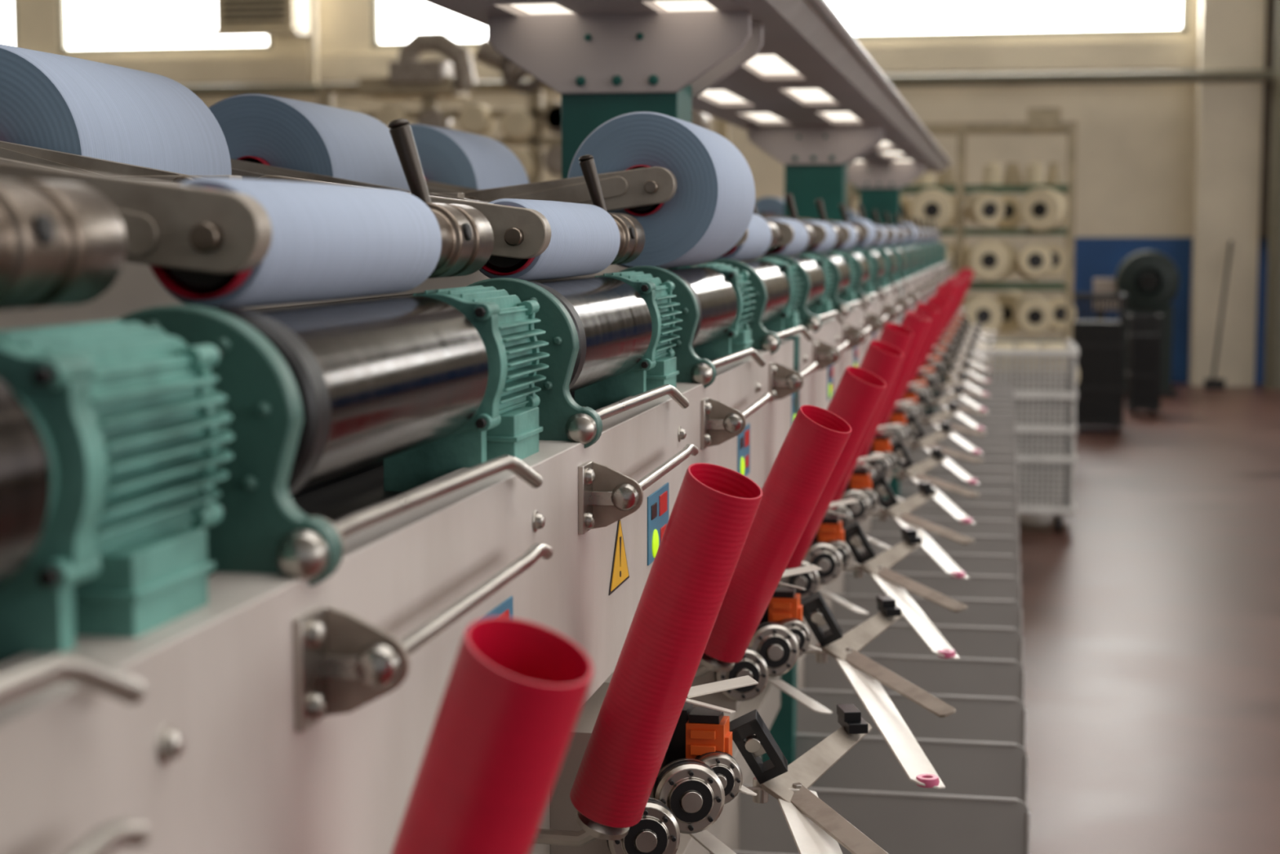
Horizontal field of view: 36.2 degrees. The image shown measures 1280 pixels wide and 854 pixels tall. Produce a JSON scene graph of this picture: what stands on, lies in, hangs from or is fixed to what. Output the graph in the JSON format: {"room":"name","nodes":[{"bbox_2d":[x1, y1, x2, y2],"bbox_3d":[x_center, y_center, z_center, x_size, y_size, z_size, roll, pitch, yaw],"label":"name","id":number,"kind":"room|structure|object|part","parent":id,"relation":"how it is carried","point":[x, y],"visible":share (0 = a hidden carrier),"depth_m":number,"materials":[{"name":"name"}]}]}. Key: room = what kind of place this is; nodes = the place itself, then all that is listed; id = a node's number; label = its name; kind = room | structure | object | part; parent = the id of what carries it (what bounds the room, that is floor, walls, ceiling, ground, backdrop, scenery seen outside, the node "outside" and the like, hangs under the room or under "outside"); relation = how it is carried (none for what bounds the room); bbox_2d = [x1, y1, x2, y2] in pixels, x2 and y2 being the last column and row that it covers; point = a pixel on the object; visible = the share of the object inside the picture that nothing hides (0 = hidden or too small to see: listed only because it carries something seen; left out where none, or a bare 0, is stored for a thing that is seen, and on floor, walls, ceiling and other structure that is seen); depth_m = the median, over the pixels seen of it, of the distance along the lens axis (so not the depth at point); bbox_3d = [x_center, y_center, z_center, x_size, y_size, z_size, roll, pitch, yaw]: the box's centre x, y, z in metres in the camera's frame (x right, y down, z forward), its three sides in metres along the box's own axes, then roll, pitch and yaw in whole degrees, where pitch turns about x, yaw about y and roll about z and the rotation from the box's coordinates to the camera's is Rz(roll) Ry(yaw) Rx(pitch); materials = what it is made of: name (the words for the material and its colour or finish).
{"room":"textile factory","nodes":[
{"label":"textile factory","id":0,"kind":"room"},
{"bbox_2d":[16,0,1199,340],"bbox_3d":[1.090,-3.287,19.202,23.000,5.600,0.200,1,6,11],"label":"wall","id":1,"kind":"structure","parent":0,"point":[1135,142],"depth_m":18.66,"materials":[{"name":"beige paint"}]},
{"bbox_2d":[0,0,17,47],"bbox_3d":[-7.958,-4.782,20.725,3.000,1.720,0.100,1,6,11],"label":"window","id":2,"kind":"structure","parent":1,"relation":"in","point":[8,13],"depth_m":20.56,"materials":[{"name":"white glass"}]},
{"bbox_2d":[57,0,272,53],"bbox_3d":[-4.887,-4.726,20.153,2.350,1.720,0.100,1,6,11],"label":"window","id":3,"kind":"structure","parent":1,"relation":"in","point":[84,26],"depth_m":20.28,"materials":[{"name":"white glass"}]},
{"bbox_2d":[210,0,318,83],"bbox_3d":[-3.709,-4.129,19.597,0.990,1.400,0.630,1,6,11],"label":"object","id":4,"kind":"object","parent":1,"relation":"attached to","point":[233,17],"visible":0.95,"depth_m":19.35,"materials":[{"name":"beige metal"}]},
{"bbox_2d":[371,0,488,48],"bbox_3d":[-1.004,-4.655,19.431,3.450,1.720,0.100,1,6,11],"label":"window","id":5,"kind":"structure","parent":1,"relation":"in","point":[393,22],"depth_m":19.74,"materials":[{"name":"white glass"}]},
{"bbox_2d":[88,40,1199,84],"bbox_3d":[1.063,-3.546,19.028,23.000,0.250,0.100,1,6,11],"label":"trim","id":6,"kind":"structure","parent":1,"relation":"attached to","point":[1154,55],"depth_m":18.69,"materials":[{"name":"beige paint"}]},
{"bbox_2d":[183,0,1279,389],"bbox_3d":[1.016,-3.248,18.806,23.000,5.600,0.610,1,6,11],"label":"pipes","id":7,"kind":"object","parent":1,"relation":"attached to","point":[1272,347],"visible":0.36,"depth_m":17.88,"materials":[{"name":"metal"}]},
{"bbox_2d":[826,0,1188,39],"bbox_3d":[3.208,-4.579,18.647,3.920,1.720,0.100,1,6,11],"label":"window","id":8,"kind":"structure","parent":1,"relation":"in","point":[864,19],"depth_m":18.68,"materials":[{"name":"white glass"}]},
{"bbox_2d":[1073,237,1268,384],"bbox_3d":[8.256,-1.046,17.966,8.380,1.380,0.012,1,6,11],"label":"wall panel","id":9,"kind":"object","parent":1,"relation":"attached to","point":[1094,257],"depth_m":18.56,"materials":[{"name":"blue paint"}]},
{"bbox_2d":[1188,0,1266,386],"bbox_3d":[5.453,-3.180,18.111,0.560,5.600,0.350,1,6,11],"label":"pillar","id":10,"kind":"structure","parent":1,"relation":"attached to","point":[1232,33],"depth_m":18.05,"materials":[{"name":"beige paint"}]},
{"bbox_2d":[1258,0,1275,237],"bbox_3d":[6.713,-3.687,17.753,2.030,3.920,0.270,1,6,11],"label":"trim","id":11,"kind":"structure","parent":1,"relation":"attached to","point":[1270,4],"depth_m":17.91,"materials":[{"name":"brown paint"}]},
{"bbox_2d":[1018,382,1279,853],"bbox_3d":[-1.244,0.766,7.055,23.000,0.100,25.200,1,6,11],"label":"floor","id":12,"kind":"structure","parent":0,"point":[1151,622],"depth_m":6.80,"materials":[{"name":"brown concrete"}]},
{"bbox_2d":[0,0,1030,853],"bbox_3d":[0.480,0.082,4.605,0.812,1.740,9.870,1,6,11],"label":"machine","id":13,"kind":"object","parent":12,"relation":"on","point":[248,556],"visible":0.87,"depth_m":1.15,"materials":[{"name":"grey metal"}]},
{"bbox_2d":[0,44,231,175],"bbox_3d":[-0.428,-0.192,1.453,0.163,0.163,0.277,1,6,11],"label":"package","id":14,"kind":"object","parent":13,"relation":"on","point":[51,101],"visible":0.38,"depth_m":1.37,"materials":[{"name":"blue fabric"}]},
{"bbox_3d":[-0.198,0.024,0.666,0.085,0.116,0.138,1,6,11],"label":"motor","id":15,"kind":"part","parent":13,"relation":"part of","materials":[{"name":"teal paint"}]},
{"bbox_2d":[149,176,441,308],"bbox_3d":[-0.158,-0.089,0.946,0.057,0.057,0.277,1,6,11],"label":"package","id":16,"kind":"object","parent":13,"relation":"on","point":[329,242],"visible":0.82,"depth_m":0.89,"materials":[{"name":"blue fabric"}]},
{"bbox_2d":[208,93,409,190],"bbox_3d":[-0.336,-0.240,1.942,0.163,0.163,0.277,1,6,11],"label":"package","id":17,"kind":"object","parent":13,"relation":"on","point":[268,130],"visible":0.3,"depth_m":1.81,"materials":[{"name":"blue fabric"}]},
{"bbox_2d":[390,123,528,190],"bbox_3d":[-0.244,-0.288,2.432,0.163,0.163,0.277,1,6,11],"label":"package","id":18,"kind":"object","parent":13,"relation":"on","point":[446,155],"visible":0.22,"depth_m":2.30,"materials":[{"name":"blue fabric"}]},
{"bbox_3d":[-0.106,-0.024,1.155,0.085,0.116,0.138,1,6,11],"label":"motor","id":19,"kind":"part","parent":13,"relation":"part of","materials":[{"name":"teal paint"}]},
{"bbox_2d":[391,617,592,853],"bbox_3d":[-0.077,0.187,0.743,0.136,0.238,0.049,4,7,36],"label":"tube","id":20,"kind":"object","parent":13,"relation":"on","point":[516,690],"visible":1,"depth_m":0.70,"materials":[{"name":"red plastic"}]},
{"bbox_2d":[479,198,620,280],"bbox_3d":[-0.066,-0.137,1.435,0.057,0.057,0.277,1,6,11],"label":"package","id":21,"kind":"object","parent":13,"relation":"on","point":[585,239],"visible":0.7,"depth_m":1.39,"materials":[{"name":"blue fabric"}]},
{"bbox_3d":[-0.014,-0.072,1.644,0.085,0.116,0.138,1,6,11],"label":"motor","id":22,"kind":"part","parent":13,"relation":"part of","materials":[{"name":"teal paint"}]},
{"bbox_2d":[567,111,755,268],"bbox_3d":[0.026,-0.229,1.920,0.145,0.145,0.277,1,6,11],"label":"package","id":23,"kind":"object","parent":13,"relation":"on","point":[711,208],"visible":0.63,"depth_m":1.79,"materials":[{"name":"blue fabric"}]},
{"bbox_2d":[569,462,762,827],"bbox_3d":[0.015,0.139,1.233,0.136,0.238,0.049,4,7,36],"label":"tube","id":24,"kind":"object","parent":13,"relation":"on","point":[715,508],"visible":1,"depth_m":1.21,"materials":[{"name":"red plastic"}]},
{"bbox_3d":[0.078,-0.120,2.134,0.085,0.116,0.138,1,6,11],"label":"motor","id":25,"kind":"part","parent":13,"relation":"part of","materials":[{"name":"teal paint"}]},
{"bbox_2d":[712,213,771,261],"bbox_3d":[0.118,-0.235,2.413,0.061,0.061,0.277,1,6,11],"label":"package","id":26,"kind":"object","parent":13,"relation":"on","point":[758,240],"visible":0.38,"depth_m":2.39,"materials":[{"name":"blue fabric"}]},
{"bbox_2d":[755,196,784,216],"bbox_3d":[0.399,-0.614,5.856,0.145,0.145,0.277,1,6,11],"label":"package","id":27,"kind":"object","parent":13,"relation":"on","point":[773,206],"visible":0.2,"depth_m":5.72,"materials":[{"name":"blue fabric"}]},
{"bbox_3d":[0.170,-0.168,2.623,0.085,0.116,0.138,1,6,11],"label":"motor","id":28,"kind":"part","parent":13,"relation":"part of","materials":[{"name":"teal paint"}]},
{"bbox_2d":[703,404,851,662],"bbox_3d":[0.114,0.096,1.719,0.151,0.234,0.049,4,7,34],"label":"tube","id":29,"kind":"object","parent":13,"relation":"on","point":[816,438],"visible":0.84,"depth_m":1.70,"materials":[{"name":"red plastic"}]},
{"bbox_2d":[762,217,808,256],"bbox_3d":[0.209,-0.281,2.902,0.057,0.057,0.277,1,6,11],"label":"package","id":30,"kind":"object","parent":13,"relation":"on","point":[800,241],"visible":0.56,"depth_m":2.86,"materials":[{"name":"blue fabric"}]},
{"bbox_3d":[0.262,-0.216,3.112,0.085,0.116,0.138,1,6,11],"label":"motor","id":31,"kind":"part","parent":13,"relation":"part of","materials":[{"name":"teal paint"}]},
{"bbox_2d":[800,220,836,253],"bbox_3d":[0.301,-0.329,3.391,0.057,0.057,0.277,1,6,11],"label":"package","id":32,"kind":"object","parent":13,"relation":"on","point":[829,242],"visible":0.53,"depth_m":3.35,"materials":[{"name":"blue fabric"}]},
{"bbox_2d":[786,366,886,568],"bbox_3d":[0.206,0.047,2.209,0.150,0.234,0.050,4,7,33],"label":"tube","id":33,"kind":"object","parent":13,"relation":"on","point":[859,392],"visible":0.53,"depth_m":2.18,"materials":[{"name":"red plastic"}]},
{"bbox_3d":[0.353,-0.264,3.601,0.085,0.116,0.138,1,6,11],"label":"motor","id":34,"kind":"part","parent":13,"relation":"part of","materials":[{"name":"teal paint"}]},
{"bbox_2d":[828,222,857,250],"bbox_3d":[0.393,-0.376,3.880,0.057,0.057,0.277,1,6,11],"label":"package","id":35,"kind":"object","parent":13,"relation":"on","point":[852,240],"visible":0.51,"depth_m":3.84,"materials":[{"name":"blue fabric"}]},
{"bbox_2d":[846,208,859,218],"bbox_3d":[0.859,-0.854,8.302,0.145,0.145,0.277,1,6,11],"label":"package","id":36,"kind":"object","parent":13,"relation":"on","point":[851,214],"visible":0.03,"depth_m":8.17,"materials":[{"name":"blue fabric"}]},
{"bbox_2d":[843,217,876,248],"bbox_3d":[0.485,-0.430,4.369,0.069,0.069,0.277,1,6,11],"label":"package","id":37,"kind":"object","parent":13,"relation":"on","point":[869,240],"visible":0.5,"depth_m":4.27,"materials":[{"name":"blue fabric"}]},
{"bbox_3d":[0.445,-0.312,4.090,0.085,0.116,0.138,1,6,11],"label":"motor","id":38,"kind":"part","parent":13,"relation":"part of","materials":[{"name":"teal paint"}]},
{"bbox_2d":[828,340,903,508],"bbox_3d":[0.294,-0.002,2.698,0.144,0.236,0.049,4,7,35],"label":"tube","id":39,"kind":"object","parent":13,"relation":"on","point":[883,360],"visible":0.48,"depth_m":2.66,"materials":[{"name":"red plastic"}]},
{"bbox_3d":[0.537,-0.360,4.579,0.085,0.116,0.138,1,6,11],"label":"motor","id":40,"kind":"part","parent":13,"relation":"part of","materials":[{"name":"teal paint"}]},
{"bbox_2d":[870,225,887,247],"bbox_3d":[0.577,-0.472,4.859,0.057,0.057,0.277,1,6,11],"label":"package","id":41,"kind":"object","parent":13,"relation":"on","point":[882,241],"visible":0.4,"depth_m":4.84,"materials":[{"name":"blue fabric"}]},
{"bbox_2d":[855,322,913,466],"bbox_3d":[0.381,-0.052,3.186,0.138,0.238,0.049,5,7,40],"label":"tube","id":42,"kind":"object","parent":13,"relation":"on","point":[899,336],"visible":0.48,"depth_m":3.16,"materials":[{"name":"red plastic"}]},
{"bbox_2d":[880,226,897,245],"bbox_3d":[0.669,-0.520,5.348,0.057,0.057,0.277,1,6,11],"label":"package","id":43,"kind":"object","parent":13,"relation":"on","point":[894,240],"visible":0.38,"depth_m":5.31,"materials":[{"name":"blue fabric"}]},
{"bbox_3d":[0.629,-0.407,5.068,0.085,0.116,0.138,1,6,11],"label":"motor","id":44,"kind":"part","parent":13,"relation":"part of","materials":[{"name":"teal paint"}]},
{"bbox_2d":[892,226,906,244],"bbox_3d":[0.761,-0.568,5.837,0.057,0.057,0.277,1,6,11],"label":"package","id":45,"kind":"object","parent":13,"relation":"on","point":[903,241],"visible":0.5,"depth_m":5.80,"materials":[{"name":"blue fabric"}]},
{"bbox_3d":[0.721,-0.455,5.558,0.085,0.116,0.138,1,6,11],"label":"motor","id":46,"kind":"part","parent":13,"relation":"part of","materials":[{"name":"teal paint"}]},
{"bbox_2d":[875,310,930,435],"bbox_3d":[0.478,-0.100,3.683,0.138,0.238,0.050,3,6,29],"label":"tube","id":47,"kind":"object","parent":13,"relation":"on","point":[917,323],"visible":0.53,"depth_m":3.65,"materials":[{"name":"red plastic"}]},
{"bbox_2d":[893,222,917,244],"bbox_3d":[0.853,-0.624,6.325,0.073,0.073,0.277,1,6,11],"label":"package","id":48,"kind":"object","parent":13,"relation":"on","point":[911,239],"visible":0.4,"depth_m":6.20,"materials":[{"name":"blue fabric"}]},
{"bbox_3d":[0.813,-0.503,6.047,0.085,0.116,0.138,1,6,11],"label":"motor","id":49,"kind":"part","parent":13,"relation":"part of","materials":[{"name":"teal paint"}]},
{"bbox_2d":[893,302,938,409],"bbox_3d":[0.568,-0.147,4.166,0.141,0.237,0.049,4,7,36],"label":"tube","id":50,"kind":"object","parent":13,"relation":"on","point":[926,310],"visible":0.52,"depth_m":4.14,"materials":[{"name":"red plastic"}]},
{"bbox_2d":[911,228,921,243],"bbox_3d":[0.945,-0.664,6.815,0.057,0.057,0.277,1,6,11],"label":"package","id":51,"kind":"object","parent":13,"relation":"on","point":[918,239],"visible":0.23,"depth_m":6.81,"materials":[{"name":"blue fabric"}]},
{"bbox_3d":[0.905,-0.551,6.536,0.085,0.116,0.138,1,6,11],"label":"motor","id":52,"kind":"part","parent":13,"relation":"part of","materials":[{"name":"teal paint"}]},
{"bbox_2d":[916,228,927,242],"bbox_3d":[1.037,-0.712,7.304,0.057,0.057,0.277,1,6,11],"label":"package","id":53,"kind":"object","parent":13,"relation":"on","point":[923,240],"visible":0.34,"depth_m":7.25,"materials":[{"name":"blue fabric"}]},
{"bbox_3d":[0.997,-0.599,7.025,0.085,0.116,0.138,1,6,11],"label":"motor","id":54,"kind":"part","parent":13,"relation":"part of","materials":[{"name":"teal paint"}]},
{"bbox_2d":[921,228,932,242],"bbox_3d":[1.129,-0.759,7.794,0.057,0.057,0.277,1,6,11],"label":"package","id":55,"kind":"object","parent":13,"relation":"on","point":[930,238],"visible":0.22,"depth_m":7.74,"materials":[{"name":"blue fabric"}]},
{"bbox_2d":[906,296,948,390],"bbox_3d":[0.662,-0.193,4.651,0.148,0.235,0.049,4,7,38],"label":"tube","id":56,"kind":"object","parent":13,"relation":"on","point":[941,305],"visible":0.41,"depth_m":4.62,"materials":[{"name":"red plastic"}]},
{"bbox_3d":[1.089,-0.647,7.514,0.085,0.116,0.138,1,6,11],"label":"motor","id":57,"kind":"part","parent":13,"relation":"part of","materials":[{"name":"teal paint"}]},
{"bbox_2d":[928,229,936,241],"bbox_3d":[1.220,-0.807,8.283,0.057,0.057,0.277,1,6,11],"label":"package","id":58,"kind":"object","parent":13,"relation":"on","point":[935,237],"visible":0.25,"depth_m":8.23,"materials":[{"name":"blue fabric"}]},
{"bbox_3d":[1.181,-0.695,8.003,0.085,0.116,0.138,1,6,11],"label":"motor","id":59,"kind":"part","parent":13,"relation":"part of","materials":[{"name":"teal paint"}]},
{"bbox_2d":[917,289,953,374],"bbox_3d":[0.754,-0.241,5.143,0.145,0.236,0.049,4,7,36],"label":"tube","id":60,"kind":"object","parent":13,"relation":"on","point":[948,298],"visible":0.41,"depth_m":5.12,"materials":[{"name":"red plastic"}]},
{"bbox_2d":[932,229,940,241],"bbox_3d":[1.312,-0.855,8.772,0.057,0.057,0.277,1,6,11],"label":"package","id":61,"kind":"object","parent":13,"relation":"on","point":[939,237],"visible":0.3,"depth_m":8.71,"materials":[{"name":"blue fabric"}]},
{"bbox_3d":[1.273,-0.743,8.492,0.085,0.116,0.138,1,6,11],"label":"motor","id":62,"kind":"part","parent":13,"relation":"part of","materials":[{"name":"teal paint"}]},
{"bbox_2d":[925,284,955,361],"bbox_3d":[0.840,-0.291,5.631,0.139,0.237,0.049,5,7,41],"label":"tube","id":63,"kind":"object","parent":13,"relation":"on","point":[944,288],"visible":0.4,"depth_m":5.61,"materials":[{"name":"red plastic"}]},
{"bbox_3d":[1.365,-0.791,8.982,0.085,0.116,0.138,1,6,11],"label":"motor","id":64,"kind":"part","parent":13,"relation":"part of","materials":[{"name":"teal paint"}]},
{"bbox_2d":[932,280,959,351],"bbox_3d":[0.935,-0.340,6.128,0.135,0.238,0.050,3,7,32],"label":"tube","id":65,"kind":"object","parent":13,"relation":"on","point":[956,286],"visible":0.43,"depth_m":6.11,"materials":[{"name":"red plastic"}]},
{"bbox_2d":[937,276,963,342],"bbox_3d":[1.026,-0.388,6.614,0.135,0.238,0.049,4,7,35],"label":"tube","id":66,"kind":"object","parent":13,"relation":"on","point":[957,281],"visible":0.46,"depth_m":6.59,"materials":[{"name":"red plastic"}]},
{"bbox_2d":[942,274,968,334],"bbox_3d":[1.120,-0.434,7.101,0.142,0.237,0.049,4,7,36],"label":"tube","id":67,"kind":"object","parent":13,"relation":"on","point":[963,279],"visible":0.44,"depth_m":7.08,"materials":[{"name":"red plastic"}]},
{"bbox_2d":[947,271,969,328],"bbox_3d":[1.210,-0.481,7.587,0.143,0.236,0.049,5,7,40],"label":"tube","id":68,"kind":"object","parent":13,"relation":"on","point":[962,274],"visible":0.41,"depth_m":7.56,"materials":[{"name":"red plastic"}]},
{"bbox_2d":[951,269,970,321],"bbox_3d":[1.299,-0.531,8.078,0.137,0.238,0.049,5,7,41],"label":"tube","id":69,"kind":"object","parent":13,"relation":"on","point":[967,273],"visible":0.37,"depth_m":8.06,"materials":[{"name":"red plastic"}]},
{"bbox_2d":[954,267,974,316],"bbox_3d":[1.396,-0.578,8.569,0.142,0.237,0.049,4,7,35],"label":"tube","id":70,"kind":"object","parent":13,"relation":"on","point":[972,273],"visible":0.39,"depth_m":8.54,"materials":[{"name":"red plastic"}]},
{"bbox_2d":[317,31,729,183],"bbox_3d":[-0.845,-1.498,14.911,2.930,2.877,1.450,1,6,11],"label":"warping creel","id":71,"kind":"object","parent":12,"relation":"on","point":[410,77],"visible":0.22,"depth_m":14.24,"materials":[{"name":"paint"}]},
{"bbox_2d":[846,107,1079,384],"bbox_3d":[1.992,-0.858,12.047,1.418,2.160,0.772,1,6,11],"label":"rack","id":72,"kind":"object","parent":12,"relation":"on","point":[1044,207],"visible":0.53,"depth_m":11.71,"materials":[{"name":"metal"}]},
{"bbox_2d":[952,338,1078,533],"bbox_3d":[1.806,0.031,9.487,0.584,0.890,0.604,1,6,11],"label":"crate stack","id":73,"kind":"object","parent":12,"relation":"on","point":[1042,375],"visible":0.62,"depth_m":9.18,"materials":[{"name":"white plastic"}]},
{"bbox_2d":[1072,293,1127,433],"bbox_3d":[3.265,-0.467,14.111,0.420,0.980,0.520,1,6,11],"label":"crate stack","id":74,"kind":"object","parent":12,"relation":"on","point":[1100,344],"visible":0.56,"depth_m":13.88,"materials":[{"name":"black painted steel"},{"name":"black rubber"}]},
{"bbox_2d":[1093,249,1180,397],"bbox_3d":[4.346,-0.914,17.192,0.720,1.270,0.490,1,6,11],"label":"fan","id":75,"kind":"object","parent":12,"relation":"on","point":[1150,280],"visible":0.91,"depth_m":16.99,"materials":[{"name":"paint"}]},
{"bbox_2d":[1124,313,1164,416],"bbox_3d":[3.951,-0.489,15.361,0.250,0.780,0.420,1,6,11],"label":"crate stack","id":76,"kind":"object","parent":12,"relation":"on","point":[1144,374],"visible":1,"depth_m":15.18,"materials":[{"name":"black plastic"}]},
{"bbox_2d":[1204,240,1232,390],"bbox_3d":[5.292,-1.029,17.934,0.188,1.354,0.468,2,6,20],"label":"broom","id":77,"kind":"object","parent":12,"relation":"on","point":[1212,384],"visible":1,"depth_m":17.87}
]}

